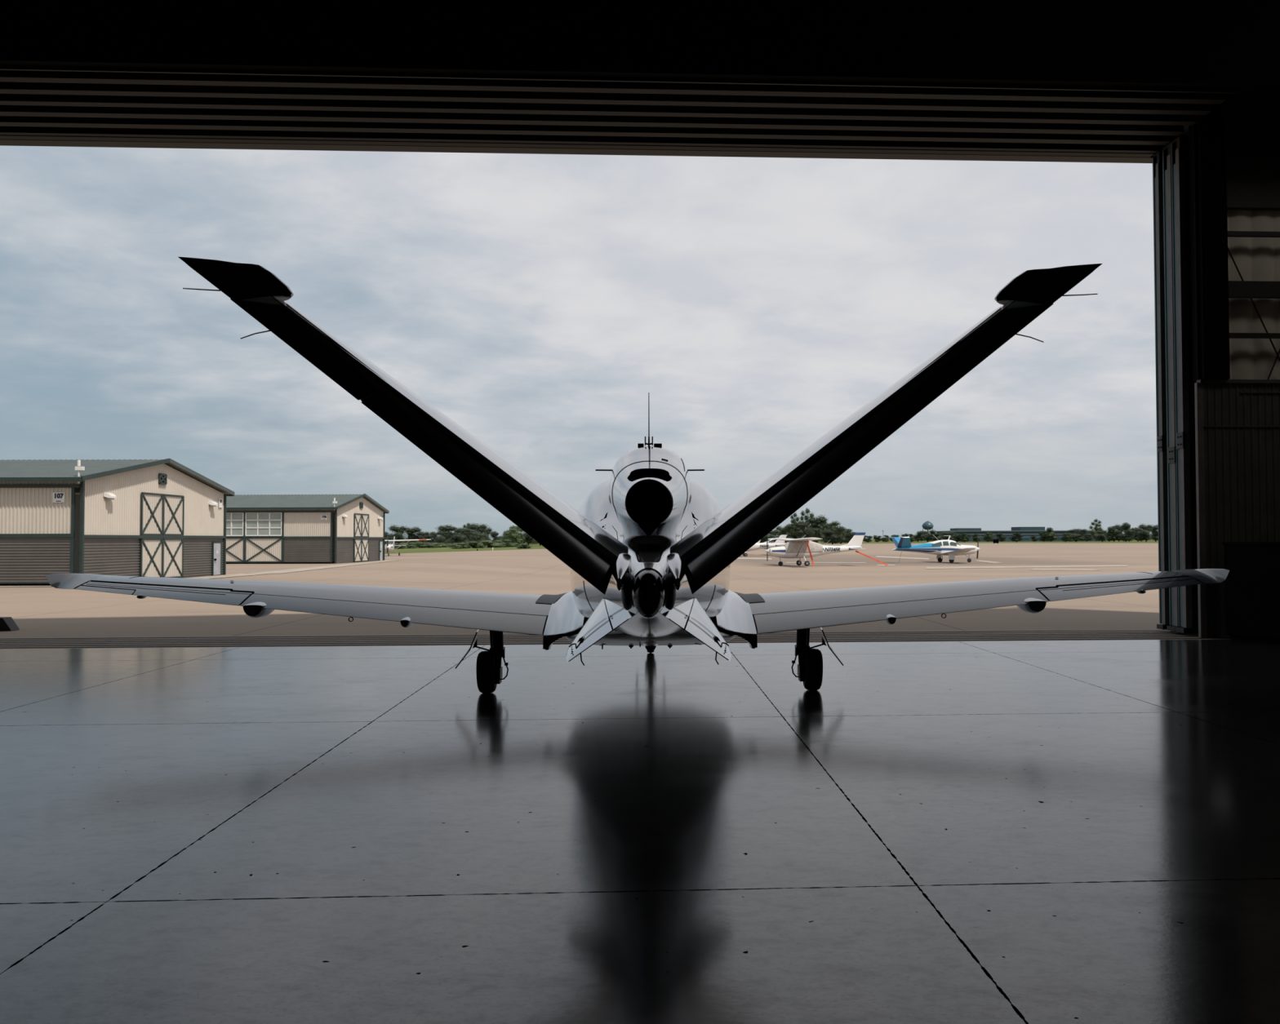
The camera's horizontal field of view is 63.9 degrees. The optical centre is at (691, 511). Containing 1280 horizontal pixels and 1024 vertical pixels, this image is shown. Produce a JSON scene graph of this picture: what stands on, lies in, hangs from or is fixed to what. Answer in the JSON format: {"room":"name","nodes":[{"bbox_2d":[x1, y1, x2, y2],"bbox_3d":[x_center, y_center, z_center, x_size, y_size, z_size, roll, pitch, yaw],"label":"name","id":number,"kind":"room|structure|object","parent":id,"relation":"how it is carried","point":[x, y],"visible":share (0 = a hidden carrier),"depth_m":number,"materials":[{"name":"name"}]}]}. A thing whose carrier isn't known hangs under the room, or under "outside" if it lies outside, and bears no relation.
{"room":"aircraft hangar","nodes":[
{"label":"aircraft hangar","id":0,"kind":"room"},
{"bbox_2d":[0,543,1162,638],"bbox_3d":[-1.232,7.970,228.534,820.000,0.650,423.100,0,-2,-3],"label":"apron","id":1,"kind":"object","parent":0,"point":[37,611],"visible":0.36,"depth_m":37.66,"materials":[{"name":"beige concrete"}]},
{"bbox_2d":[0,617,19,631],"bbox_3d":[-12.031,1.938,17.685,0.700,0.220,0.240,0,-2,-3],"label":"chock","id":2,"kind":"object","parent":1,"relation":"on","point":[6,624],"visible":1,"depth_m":17.61,"materials":[{"name":"metal"}]},
{"bbox_2d":[0,458,235,586],"bbox_3d":[-26.971,0.301,40.512,12.565,4.799,11.820,0,-2,0],"label":"building","id":3,"kind":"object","parent":1,"relation":"on","point":[165,518],"visible":0.96,"depth_m":37.59,"materials":[{"name":"beige metal"}]},
{"bbox_2d":[103,493,116,499],"bbox_3d":[-20.811,-0.561,36.683,0.265,0.240,0.440,0,-2,-3],"label":"wall lamp","id":4,"kind":"object","parent":3,"relation":"attached to","point":[106,495],"depth_m":36.54,"materials":[{"name":"white metal"}]},
{"bbox_2d":[158,473,167,484],"bbox_3d":[-20.930,-1.293,40.523,0.055,0.430,0.580,0,-2,0],"label":"gable vent","id":5,"kind":"object","parent":3,"relation":"attached to","point":[162,477],"depth_m":40.48,"materials":[{"name":"metal"}]},
{"bbox_2d":[208,501,217,506],"bbox_3d":[-20.875,-0.346,44.710,0.265,0.240,0.440,0,-2,-3],"label":"wall lamp","id":6,"kind":"object","parent":3,"relation":"attached to","point":[211,504],"depth_m":44.56,"materials":[{"name":"white metal"}]},
{"bbox_2d":[0,573,266,586],"bbox_3d":[-22.969,2.678,40.563,8.100,0.001,13.000,0,-2,-3],"label":"pavement","id":7,"kind":"structure","parent":1,"relation":"on","point":[235,575],"depth_m":43.36,"materials":[{"name":"concrete"}]},
{"bbox_2d":[226,493,389,564],"bbox_3d":[-30.214,1.154,72.142,14.565,4.798,10.420,0,-2,2],"label":"building","id":8,"kind":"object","parent":1,"relation":"on","point":[268,529],"visible":0.77,"depth_m":67.25,"materials":[{"name":"beige metal"}]},
{"bbox_2d":[248,560,399,573],"bbox_3d":[-21.082,3.250,62.225,2.800,0.001,30.500,0,-2,-3],"label":"pavement","id":9,"kind":"structure","parent":1,"relation":"on","point":[384,561],"depth_m":55.58,"materials":[{"name":"concrete"}]},
{"bbox_2d":[384,536,431,555],"bbox_3d":[-41.432,4.737,141.235,11.000,2.675,8.470,0,-2,-10],"label":"airplane","id":10,"kind":"object","parent":1,"relation":"on","point":[389,545],"visible":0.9,"depth_m":139.25,"materials":[{"name":"white paint"}]},
{"bbox_2d":[737,557,772,559],"bbox_3d":[6.914,5.193,113.879,4.600,0.001,14.400,0,-2,-3],"label":"trim","id":11,"kind":"structure","parent":1,"relation":"on","point":[753,558],"depth_m":113.21,"materials":[{"name":"concrete"}]},
{"bbox_2d":[742,534,786,556],"bbox_3d":[7.782,4.250,128.446,8.470,2.675,11.000,0,-2,-2],"label":"airplane","id":12,"kind":"object","parent":1,"relation":"on","point":[778,543],"visible":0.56,"depth_m":128.31,"materials":[{"name":"white paint"}]},
{"bbox_2d":[760,537,788,549],"bbox_3d":[10.018,4.459,136.539,8.470,2.675,11.000,0,-2,-5],"label":"airplane","id":13,"kind":"object","parent":1,"relation":"on","point":[771,540],"visible":0.12,"depth_m":136.24,"materials":[{"name":"white paint"}]},
{"bbox_2d":[764,533,866,566],"bbox_3d":[10.027,3.023,82.678,8.470,2.675,11.000,0,-2,-9],"label":"airplane","id":14,"kind":"object","parent":1,"relation":"on","point":[795,548],"visible":1,"depth_m":82.08,"materials":[{"name":"white paint"}]},
{"bbox_2d":[786,562,866,563],"bbox_3d":[12.191,4.624,93.121,7.500,0.001,5.000,0,-2,-3],"label":"trim","id":15,"kind":"structure","parent":1,"relation":"on","point":[786,562],"depth_m":92.83,"materials":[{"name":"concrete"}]},
{"bbox_2d":[875,555,928,559],"bbox_3d":[23.608,5.212,116.453,4.400,0.001,24.100,0,-2,-3],"label":"trim","id":16,"kind":"structure","parent":1,"relation":"on","point":[876,556],"depth_m":115.33,"materials":[{"name":"paint"}]},
{"bbox_2d":[891,535,979,563],"bbox_3d":[21.995,3.327,92.063,8.180,2.512,10.000,0,-2,-6],"label":"airplane","id":17,"kind":"object","parent":1,"relation":"on","point":[951,548],"visible":1,"depth_m":91.63,"materials":[{"name":"white paint"}]},
{"bbox_2d":[925,564,1127,568],"bbox_3d":[25.776,4.166,77.476,18.500,0.001,7.800,0,-2,-3],"label":"ground marking line","id":18,"kind":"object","parent":1,"relation":"on","point":[957,567],"depth_m":77.50,"materials":[{"name":"paint"}]},
{"bbox_2d":[1031,568,1097,570],"bbox_3d":[25.723,3.974,70.418,4.517,0.008,2.996,-1,-2,24],"label":"trim","id":19,"kind":"structure","parent":1,"relation":"on","point":[1032,569],"depth_m":69.62,"materials":[{"name":"paint"}]},
{"bbox_2d":[0,136,1177,163],"bbox_3d":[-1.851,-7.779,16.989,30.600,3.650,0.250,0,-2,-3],"label":"door track","id":20,"kind":"structure","parent":0,"point":[2,142],"depth_m":16.93,"materials":[{"name":"metal"}]},
{"bbox_2d":[0,126,1158,157],"bbox_3d":[-4.540,-6.140,16.542,24.580,0.375,0.290,0,-2,-3],"label":"trim","id":21,"kind":"structure","parent":20,"relation":"attached to","point":[24,133],"depth_m":16.59,"materials":[{"name":"black metal"}]},
{"bbox_2d":[1152,151,1173,630],"bbox_3d":[10.368,-2.023,17.088,5.360,7.905,0.205,0,-2,-3],"label":"door leaf","id":22,"kind":"structure","parent":20,"relation":"in","point":[1157,180],"depth_m":16.92,"materials":[{"name":"metal"}]},
{"bbox_2d":[0,629,1222,648],"bbox_3d":[-1.781,2.097,15.896,30.000,0.245,1.770,0,-2,-3],"label":"threshold","id":23,"kind":"object","parent":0,"point":[1129,629],"depth_m":15.83,"materials":[{"name":"concrete"}]},
{"bbox_2d":[0,630,1167,639],"bbox_3d":[-1.815,1.990,16.584,30.000,0.007,0.080,0,-2,-3],"label":"trim","id":24,"kind":"structure","parent":23,"relation":"on","point":[1082,630],"depth_m":16.48,"materials":[{"name":"metal"}]},
{"bbox_2d":[0,631,1176,641],"bbox_3d":[-1.801,1.982,16.304,30.000,0.007,0.080,0,-2,-3],"label":"trim","id":25,"kind":"structure","parent":23,"relation":"on","point":[1074,632],"depth_m":16.21,"materials":[{"name":"metal"}]},
{"bbox_2d":[0,632,1192,643],"bbox_3d":[-1.787,1.975,16.024,30.000,0.007,0.080,0,-2,-3],"label":"trim","id":26,"kind":"structure","parent":23,"relation":"on","point":[1180,633],"depth_m":15.94,"materials":[{"name":"metal"}]},
{"bbox_2d":[1162,142,1182,631],"bbox_3d":[10.386,-2.033,16.729,5.360,7.905,0.265,0,-2,-3],"label":"door leaf","id":27,"kind":"structure","parent":26,"relation":"on","point":[1166,153],"depth_m":16.60,"materials":[{"name":"metal"}]},
{"bbox_2d":[0,639,1279,1023],"bbox_3d":[-1.021,1.681,0.466,30.000,0.250,29.120,0,-2,-3],"label":"floor","id":28,"kind":"structure","parent":0,"point":[1015,832],"depth_m":5.35,"materials":[{"name":"concrete"}]},
{"bbox_2d":[45,257,1229,693],"bbox_3d":[0.058,0.157,9.854,9.779,3.297,9.168,1,-2,-39],"label":"airplane","id":29,"kind":"object","parent":28,"relation":"on","point":[649,552],"visible":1,"depth_m":6.67,"materials":[{"name":"silver metal"}]},
{"bbox_2d":[643,600,653,608],"bbox_3d":[-0.230,0.486,5.442,0.060,0.060,0.065,0,-2,-2],"label":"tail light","id":30,"kind":"object","parent":29,"relation":"attached to","point":[646,604],"depth_m":5.41,"materials":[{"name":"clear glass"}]},
{"bbox_2d":[0,0,1279,90],"bbox_3d":[-1.714,-7.273,14.233,30.000,2.410,0.160,0,-2,-3],"label":"wall header","id":31,"kind":"structure","parent":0,"point":[1180,44],"depth_m":14.22,"materials":[{"name":"black metal"}]},
{"bbox_2d":[0,66,1236,93],"bbox_3d":[-1.721,-6.208,14.399,30.000,0.370,0.210,0,-2,-3],"label":"trim","id":32,"kind":"structure","parent":31,"relation":"attached to","point":[2,68],"depth_m":14.33,"materials":[{"name":"metal"}]},
{"bbox_2d":[384,538,1158,554],"bbox_3d":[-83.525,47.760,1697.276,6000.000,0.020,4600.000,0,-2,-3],"label":"grass","id":33,"kind":"structure","parent":0,"point":[418,550],"depth_m":383.53,"materials":[{"name":"green plant"}]},
{"bbox_2d":[384,531,396,544],"bbox_3d":[-98.607,8.713,330.209,6.847,5.211,7.484,1,-2,-24],"label":"broadleaf tree","id":34,"kind":"object","parent":33,"relation":"on","point":[386,537],"visible":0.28,"depth_m":329.38,"materials":[{"name":"green plant"}]},
{"bbox_2d":[387,524,408,543],"bbox_3d":[-99.764,8.016,347.598,8.175,7.538,8.936,-1,-2,35],"label":"broadleaf tree","id":35,"kind":"object","parent":33,"relation":"on","point":[399,531],"visible":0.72,"depth_m":346.62,"materials":[{"name":"green plant"}]},
{"bbox_2d":[397,541,420,548],"bbox_3d":[-74.448,8.810,267.539,8.802,2.248,7.383,-1,-2,41],"label":"bush","id":36,"kind":"object","parent":33,"relation":"on","point":[411,545],"visible":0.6,"depth_m":265.86,"materials":[{"name":"green plant"}]},
{"bbox_2d":[404,526,422,543],"bbox_3d":[-99.160,8.687,364.246,7.884,7.081,8.618,-2,-2,43],"label":"broadleaf tree","id":37,"kind":"object","parent":33,"relation":"on","point":[411,532],"visible":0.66,"depth_m":363.03,"materials":[{"name":"green plant"}]},
{"bbox_2d":[411,541,439,548],"bbox_3d":[-73.942,9.172,283.617,9.487,2.385,7.901,-1,-2,22],"label":"bush","id":38,"kind":"object","parent":33,"relation":"on","point":[424,544],"visible":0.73,"depth_m":282.04,"materials":[{"name":"green plant"}]},
{"bbox_2d":[423,533,436,542],"bbox_3d":[-85.149,9.308,333.845,5.148,4.134,4.710,0,-2,-7],"label":"broadleaf tree","id":39,"kind":"object","parent":33,"relation":"on","point":[430,536],"visible":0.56,"depth_m":333.14,"materials":[{"name":"green plant"}]},
{"bbox_2d":[428,532,444,543],"bbox_3d":[-86.474,9.166,345.807,5.527,5.064,6.042,1,-2,-39],"label":"broadleaf tree","id":40,"kind":"object","parent":33,"relation":"on","point":[439,540],"visible":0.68,"depth_m":345.06,"materials":[{"name":"green plant"}]},
{"bbox_2d":[435,530,450,543],"bbox_3d":[-88.610,9.346,363.224,6.335,5.645,5.796,0,-2,-23],"label":"broadleaf tree","id":41,"kind":"object","parent":33,"relation":"on","point":[442,534],"visible":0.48,"depth_m":363.21,"materials":[{"name":"green plant"}]},
{"bbox_2d":[435,524,459,543],"bbox_3d":[-89.772,8.631,379.428,10.528,7.945,9.632,0,-2,3],"label":"broadleaf tree","id":42,"kind":"object","parent":33,"relation":"on","point":[447,529],"visible":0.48,"depth_m":377.68,"materials":[{"name":"green plant"}]},
{"bbox_2d":[447,541,468,549],"bbox_3d":[-57.487,8.369,252.339,6.315,2.206,7.529,0,-2,-12],"label":"bush","id":43,"kind":"object","parent":33,"relation":"on","point":[458,545],"visible":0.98,"depth_m":251.16,"materials":[{"name":"green plant"}]},
{"bbox_2d":[448,527,473,543],"bbox_3d":[-74.859,8.122,332.974,7.847,6.399,7.179,0,-2,-16],"label":"broadleaf tree","id":44,"kind":"object","parent":33,"relation":"on","point":[461,537],"visible":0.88,"depth_m":332.32,"materials":[{"name":"green plant"}]},
{"bbox_2d":[462,528,478,542],"bbox_3d":[-76.096,8.682,349.225,7.169,6.152,6.559,-1,-2,28],"label":"broadleaf tree","id":45,"kind":"object","parent":33,"relation":"on","point":[472,537],"visible":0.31,"depth_m":348.27,"materials":[{"name":"green plant"}]},
{"bbox_2d":[463,540,488,548],"bbox_3d":[-57.309,8.628,268.450,7.460,2.643,8.958,-1,-2,38],"label":"bush","id":46,"kind":"object","parent":33,"relation":"on","point":[473,544],"visible":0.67,"depth_m":267.36,"materials":[{"name":"green plant"}]},
{"bbox_2d":[465,522,488,542],"bbox_3d":[-76.267,7.938,362.009,10.378,8.323,9.494,1,-2,-27],"label":"broadleaf tree","id":47,"kind":"object","parent":33,"relation":"on","point":[478,531],"visible":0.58,"depth_m":361.70,"materials":[{"name":"green plant"}]},
{"bbox_2d":[481,527,492,540],"bbox_3d":[-76.453,8.970,378.837,6.982,7.157,6.388,1,-2,-34],"label":"broadleaf tree","id":48,"kind":"object","parent":33,"relation":"on","point":[488,531],"visible":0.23,"depth_m":378.97,"materials":[{"name":"green plant"}]},
{"bbox_2d":[471,538,504,547],"bbox_3d":[-56.562,8.949,284.385,10.593,3.004,8.885,1,-2,-43],"label":"bush","id":49,"kind":"object","parent":33,"relation":"on","point":[489,543],"visible":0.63,"depth_m":283.21,"materials":[{"name":"green plant"}]},
{"bbox_2d":[489,531,502,542],"bbox_3d":[-64.193,8.804,335.904,4.819,5.127,4.409,-1,-2,31],"label":"broadleaf tree","id":50,"kind":"object","parent":33,"relation":"on","point":[495,535],"visible":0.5,"depth_m":335.26,"materials":[{"name":"green plant"}]},
{"bbox_2d":[488,537,515,547],"bbox_3d":[-54.932,9.100,295.542,8.576,3.342,10.298,0,-2,-19],"label":"bush","id":51,"kind":"object","parent":33,"relation":"on","point":[506,542],"visible":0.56,"depth_m":293.99,"materials":[{"name":"green plant"}]},
{"bbox_2d":[499,525,525,544],"bbox_3d":[-55.427,7.534,319.353,7.936,6.733,8.634,-1,-2,31],"label":"broadleaf tree","id":52,"kind":"object","parent":33,"relation":"on","point":[513,533],"visible":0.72,"depth_m":317.80,"materials":[{"name":"green plant"}]},
{"bbox_2d":[515,542,531,548],"bbox_3d":[-41.570,8.499,253.170,4.786,1.710,5.747,-1,-2,25],"label":"bush","id":53,"kind":"object","parent":33,"relation":"on","point":[519,546],"visible":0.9,"depth_m":252.14,"materials":[{"name":"green plant"}]},
{"bbox_2d":[521,531,535,546],"bbox_3d":[-58.725,8.336,365.730,9.230,7.622,10.089,-2,-2,45],"label":"broadleaf tree","id":54,"kind":"object","parent":33,"relation":"on","point":[528,539],"visible":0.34,"depth_m":363.74,"materials":[{"name":"green plant"}]},
{"bbox_2d":[764,529,781,541],"bbox_3d":[35.673,11.100,459.566,9.745,6.539,8.915,1,-2,-24],"label":"broadleaf tree","id":55,"kind":"object","parent":33,"relation":"on","point":[773,534],"visible":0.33,"depth_m":459.36,"materials":[{"name":"green plant"}]},
{"bbox_2d":[773,524,788,542],"bbox_3d":[42.644,10.636,485.684,10.398,8.817,9.531,0,-2,-23],"label":"broadleaf tree","id":56,"kind":"object","parent":33,"relation":"on","point":[779,528],"visible":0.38,"depth_m":484.00,"materials":[{"name":"green plant"}]},
{"bbox_2d":[782,524,806,542],"bbox_3d":[39.625,8.656,397.495,8.857,8.092,9.663,-1,-2,33],"label":"broadleaf tree","id":57,"kind":"object","parent":33,"relation":"on","point":[792,534],"visible":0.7,"depth_m":396.19,"materials":[{"name":"green plant"}]},
{"bbox_2d":[790,512,801,530],"bbox_3d":[50.817,7.818,502.932,9.251,15.521,7.170,1,-2,-42],"label":"broadleaf tree","id":58,"kind":"object","parent":33,"relation":"on","point":[793,520],"visible":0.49,"depth_m":502.36,"materials":[{"name":"green plant"}]},
{"bbox_2d":[790,520,814,541],"bbox_3d":[46.388,8.530,428.177,11.247,9.940,10.289,-1,-2,30],"label":"broadleaf tree","id":59,"kind":"object","parent":33,"relation":"on","point":[809,533],"visible":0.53,"depth_m":426.09,"materials":[{"name":"green plant"}]},
{"bbox_2d":[797,508,815,528],"bbox_3d":[59.197,6.995,523.361,11.759,18.241,9.114,0,-2,-23],"label":"broadleaf tree","id":60,"kind":"object","parent":33,"relation":"on","point":[806,510],"visible":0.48,"depth_m":522.95,"materials":[{"name":"green plant"}]},
{"bbox_2d":[804,527,822,542],"bbox_3d":[53.532,10.648,459.455,12.297,7.329,13.416,0,-2,-21],"label":"broadleaf tree","id":61,"kind":"object","parent":33,"relation":"on","point":[816,531],"visible":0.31,"depth_m":458.13,"materials":[{"name":"green plant"}]},
{"bbox_2d":[805,515,829,542],"bbox_3d":[59.988,8.178,485.957,13.242,13.643,12.115,1,-2,-24],"label":"broadleaf tree","id":62,"kind":"object","parent":33,"relation":"on","point":[815,522],"visible":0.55,"depth_m":483.41,"materials":[{"name":"green plant"}]},
{"bbox_2d":[819,520,841,542],"bbox_3d":[69.793,9.994,517.429,13.581,11.632,12.448,-1,-2,21],"label":"broadleaf tree","id":63,"kind":"object","parent":33,"relation":"on","point":[834,524],"visible":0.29,"depth_m":516.16,"materials":[{"name":"green plant"}]},
{"bbox_2d":[819,529,845,544],"bbox_3d":[54.271,9.715,397.753,10.274,5.901,11.231,0,-2,-16],"label":"broadleaf tree","id":64,"kind":"object","parent":33,"relation":"on","point":[833,538],"visible":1,"depth_m":396.00,"materials":[{"name":"green plant"}]},
{"bbox_2d":[831,526,852,543],"bbox_3d":[62.790,9.767,429.920,9.552,7.461,10.422,0,-2,-6],"label":"broadleaf tree","id":65,"kind":"object","parent":33,"relation":"on","point":[839,531],"visible":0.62,"depth_m":427.86,"materials":[{"name":"green plant"}]},
{"bbox_2d":[913,531,925,542],"bbox_3d":[136.097,14.743,613.312,9.570,6.855,10.461,0,-2,7],"label":"broadleaf tree","id":66,"kind":"object","parent":33,"relation":"on","point":[919,534],"visible":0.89,"depth_m":611.69,"materials":[{"name":"green plant"}]},
{"bbox_2d":[921,520,933,541],"bbox_3d":[210.150,16.944,911.300,10.409,17.908,10.409,0,-2,-3],"label":"water tower","id":67,"kind":"object","parent":33,"relation":"on","point":[927,526],"visible":0.9,"depth_m":908.00,"materials":[{"name":"metal"}]},
{"bbox_2d":[920,529,937,542],"bbox_3d":[147.102,14.987,637.889,13.008,7.612,13.027,-1,-2,35],"label":"broadleaf tree","id":68,"kind":"object","parent":33,"relation":"on","point":[927,535],"visible":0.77,"depth_m":635.28,"materials":[{"name":"green plant"}]},
{"bbox_2d":[928,533,945,542],"bbox_3d":[136.526,14.454,567.626,9.474,5.204,10.246,0,-2,9],"label":"broadleaf tree","id":69,"kind":"object","parent":33,"relation":"on","point":[936,537],"visible":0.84,"depth_m":566.68,"materials":[{"name":"green plant"}]},
{"bbox_2d":[940,531,957,540],"bbox_3d":[148.287,14.463,593.352,11.881,6.279,10.869,0,-2,-16],"label":"broadleaf tree","id":70,"kind":"object","parent":33,"relation":"on","point":[944,533],"visible":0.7,"depth_m":592.58,"materials":[{"name":"green plant"}]},
{"bbox_2d":[958,533,971,542],"bbox_3d":[147.447,13.980,553.022,7.332,5.100,8.000,0,-2,4],"label":"broadleaf tree","id":71,"kind":"object","parent":33,"relation":"on","point":[964,536],"visible":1,"depth_m":551.40,"materials":[{"name":"green plant"}]},
{"bbox_2d":[982,532,995,542],"bbox_3d":[172.185,14.611,593.923,7.249,5.873,8.132,1,-2,-34],"label":"broadleaf tree","id":72,"kind":"object","parent":33,"relation":"on","point":[988,538],"visible":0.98,"depth_m":592.43,"materials":[{"name":"green plant"}]},
{"bbox_2d":[995,533,1006,542],"bbox_3d":[183.964,15.159,609.365,7.246,5.529,7.920,0,-2,-21],"label":"broadleaf tree","id":73,"kind":"object","parent":33,"relation":"on","point":[1000,538],"visible":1,"depth_m":608.11,"materials":[{"name":"green plant"}]},
{"bbox_2d":[1008,533,1023,542],"bbox_3d":[176.442,13.913,557.155,7.662,5.282,9.088,-1,-2,28],"label":"broadleaf tree","id":74,"kind":"object","parent":33,"relation":"on","point":[1016,538],"visible":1,"depth_m":555.72,"materials":[{"name":"green plant"}]},
{"bbox_2d":[936,527,1106,542],"bbox_3d":[213.263,14.675,666.330,101.704,9.360,31.600,0,-2,-3],"label":"building","id":75,"kind":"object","parent":33,"relation":"on","point":[1027,532],"visible":0.35,"depth_m":650.98,"materials":[{"name":"blue paint"}]},
{"bbox_2d":[1037,532,1053,542],"bbox_3d":[204.651,14.512,593.490,9.128,5.855,8.366,0,-2,-22],"label":"broadleaf tree","id":76,"kind":"object","parent":33,"relation":"on","point":[1043,538],"visible":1,"depth_m":592.29,"materials":[{"name":"green plant"}]},
{"bbox_2d":[1043,527,1060,542],"bbox_3d":[215.073,13.709,613.557,11.315,8.821,12.237,-1,-2,20],"label":"broadleaf tree","id":77,"kind":"object","parent":33,"relation":"on","point":[1049,531],"visible":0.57,"depth_m":612.73,"materials":[{"name":"green plant"}]},
{"bbox_2d":[1059,533,1073,542],"bbox_3d":[203.589,13.862,556.395,6.766,5.183,7.590,0,-2,-22],"label":"broadleaf tree","id":78,"kind":"object","parent":33,"relation":"on","point":[1066,538],"visible":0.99,"depth_m":555.05,"materials":[{"name":"green plant"}]},
{"bbox_2d":[1061,528,1090,542],"bbox_3d":[216.892,13.143,577.980,16.093,7.692,14.722,-1,-2,32],"label":"broadleaf tree","id":79,"kind":"object","parent":33,"relation":"on","point":[1077,533],"visible":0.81,"depth_m":575.19,"materials":[{"name":"green plant"}]},
{"bbox_2d":[1088,519,1103,542],"bbox_3d":[250.068,11.280,633.163,12.108,14.346,9.385,0,-2,-23],"label":"broadleaf tree","id":80,"kind":"object","parent":33,"relation":"on","point":[1092,532],"visible":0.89,"depth_m":632.03,"materials":[{"name":"green plant"}]},
{"bbox_2d":[1094,529,1107,542],"bbox_3d":[216.694,12.692,541.483,8.073,6.649,7.385,0,-2,-24],"label":"broadleaf tree","id":81,"kind":"object","parent":33,"relation":"on","point":[1102,534],"visible":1,"depth_m":540.60,"materials":[{"name":"green plant"}]},
{"bbox_2d":[1105,526,1118,542],"bbox_3d":[230.408,12.129,563.779,8.205,8.882,8.968,-1,-2,26],"label":"broadleaf tree","id":82,"kind":"object","parent":33,"relation":"on","point":[1109,536],"visible":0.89,"depth_m":562.27,"materials":[{"name":"green plant"}]},
{"bbox_2d":[1110,529,1122,542],"bbox_3d":[242.398,13.641,586.171,10.131,6.981,11.074,-2,-2,45],"label":"broadleaf tree","id":83,"kind":"object","parent":33,"relation":"on","point":[1117,532],"visible":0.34,"depth_m":584.10,"materials":[{"name":"green plant"}]},
{"bbox_2d":[1115,529,1134,542],"bbox_3d":[231.523,12.587,545.142,9.408,6.966,10.283,0,-2,-15],"label":"broadleaf tree","id":84,"kind":"object","parent":33,"relation":"on","point":[1126,537],"visible":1,"depth_m":543.51,"materials":[{"name":"green plant"}]},
{"bbox_2d":[1120,522,1137,542],"bbox_3d":[239.705,11.057,562.180,8.175,10.885,8.936,0,-2,-11],"label":"broadleaf tree","id":85,"kind":"object","parent":33,"relation":"on","point":[1126,526],"visible":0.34,"depth_m":561.04,"materials":[{"name":"green plant"}]},
{"bbox_2d":[1131,527,1142,542],"bbox_3d":[254.679,12.879,584.658,9.874,8.351,9.033,-2,-2,45],"label":"broadleaf tree","id":86,"kind":"object","parent":33,"relation":"on","point":[1137,530],"visible":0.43,"depth_m":583.18,"materials":[{"name":"green plant"}]},
{"bbox_2d":[1136,523,1152,542],"bbox_3d":[240.920,11.058,543.868,10.245,9.899,9.372,0,-2,-11],"label":"broadleaf tree","id":87,"kind":"object","parent":33,"relation":"on","point":[1146,535],"visible":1,"depth_m":542.98,"materials":[{"name":"green plant"}]},
{"bbox_2d":[1149,524,1158,542],"bbox_3d":[256.494,11.791,565.664,10.108,9.503,9.247,-1,-2,18],"label":"broadleaf tree","id":88,"kind":"object","parent":33,"relation":"on","point":[1155,533],"visible":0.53,"depth_m":564.75,"materials":[{"name":"green plant"}]},
{"bbox_2d":[1170,89,1279,137],"bbox_3d":[-1.778,-6.452,15.560,30.000,0.180,2.540,0,-2,-3],"label":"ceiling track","id":89,"kind":"object","parent":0,"point":[1242,98],"depth_m":15.87,"materials":[{"name":"metal"}]},
{"bbox_2d":[0,115,1170,145],"bbox_3d":[-4.516,-6.158,16.068,24.580,0.365,0.160,0,-2,-3],"label":"trim","id":90,"kind":"structure","parent":89,"relation":"attached to","point":[5,121],"depth_m":16.17,"materials":[{"name":"black metal"}]},
{"bbox_2d":[0,81,1211,115],"bbox_3d":[-4.458,-6.190,14.885,24.580,0.365,0.150,0,-2,-3],"label":"trim","id":91,"kind":"structure","parent":89,"relation":"attached to","point":[28,88],"depth_m":14.99,"materials":[{"name":"black metal"}]},
{"bbox_2d":[0,70,1226,104],"bbox_3d":[-4.439,-6.200,14.496,24.580,0.365,0.150,0,-2,-3],"label":"trim","id":92,"kind":"structure","parent":89,"relation":"attached to","point":[6,76],"depth_m":14.61,"materials":[{"name":"black metal"}]},
{"bbox_2d":[1188,101,1279,637],"bbox_3d":[10.514,-3.262,16.129,5.400,10.400,0.400,0,-2,-3],"label":"wall","id":93,"kind":"structure","parent":0,"point":[1234,152],"depth_m":15.89,"materials":[{"name":"black metal"}]},
{"bbox_2d":[0,105,1183,136],"bbox_3d":[-4.497,-6.169,15.674,24.580,0.365,0.160,0,-2,-3],"label":"trim","id":94,"kind":"structure","parent":93,"relation":"attached to","point":[5,110],"depth_m":15.77,"materials":[{"name":"black metal"}]},
{"bbox_2d":[0,93,1196,125],"bbox_3d":[-4.478,-6.179,15.282,24.580,0.365,0.145,0,-2,-3],"label":"trim","id":95,"kind":"structure","parent":93,"relation":"attached to","point":[5,99],"depth_m":15.37,"materials":[{"name":"black metal"}]},
{"bbox_2d":[0,634,1198,644],"bbox_3d":[-1.774,1.967,15.745,30.000,0.007,0.080,0,-2,-3],"label":"trim","id":96,"kind":"structure","parent":93,"relation":"attached to","point":[1187,634],"depth_m":15.67,"materials":[{"name":"metal"}]},
{"bbox_2d":[0,636,1198,646],"bbox_3d":[-1.760,1.960,15.465,30.000,0.007,0.080,0,-2,-3],"label":"trim","id":97,"kind":"structure","parent":93,"relation":"attached to","point":[1096,637],"depth_m":15.38,"materials":[{"name":"metal"}]},
{"bbox_2d":[0,637,1230,648],"bbox_3d":[-1.746,1.952,15.186,30.000,0.007,0.080,0,-2,-3],"label":"trim","id":98,"kind":"structure","parent":93,"relation":"attached to","point":[1223,637],"depth_m":15.14,"materials":[{"name":"metal"}]},
{"bbox_2d":[1170,136,1198,633],"bbox_3d":[10.399,-2.040,16.464,5.360,7.905,0.255,0,-2,-3],"label":"door leaf","id":99,"kind":"structure","parent":93,"relation":"in","point":[1184,400],"depth_m":16.26,"materials":[{"name":"metal"}]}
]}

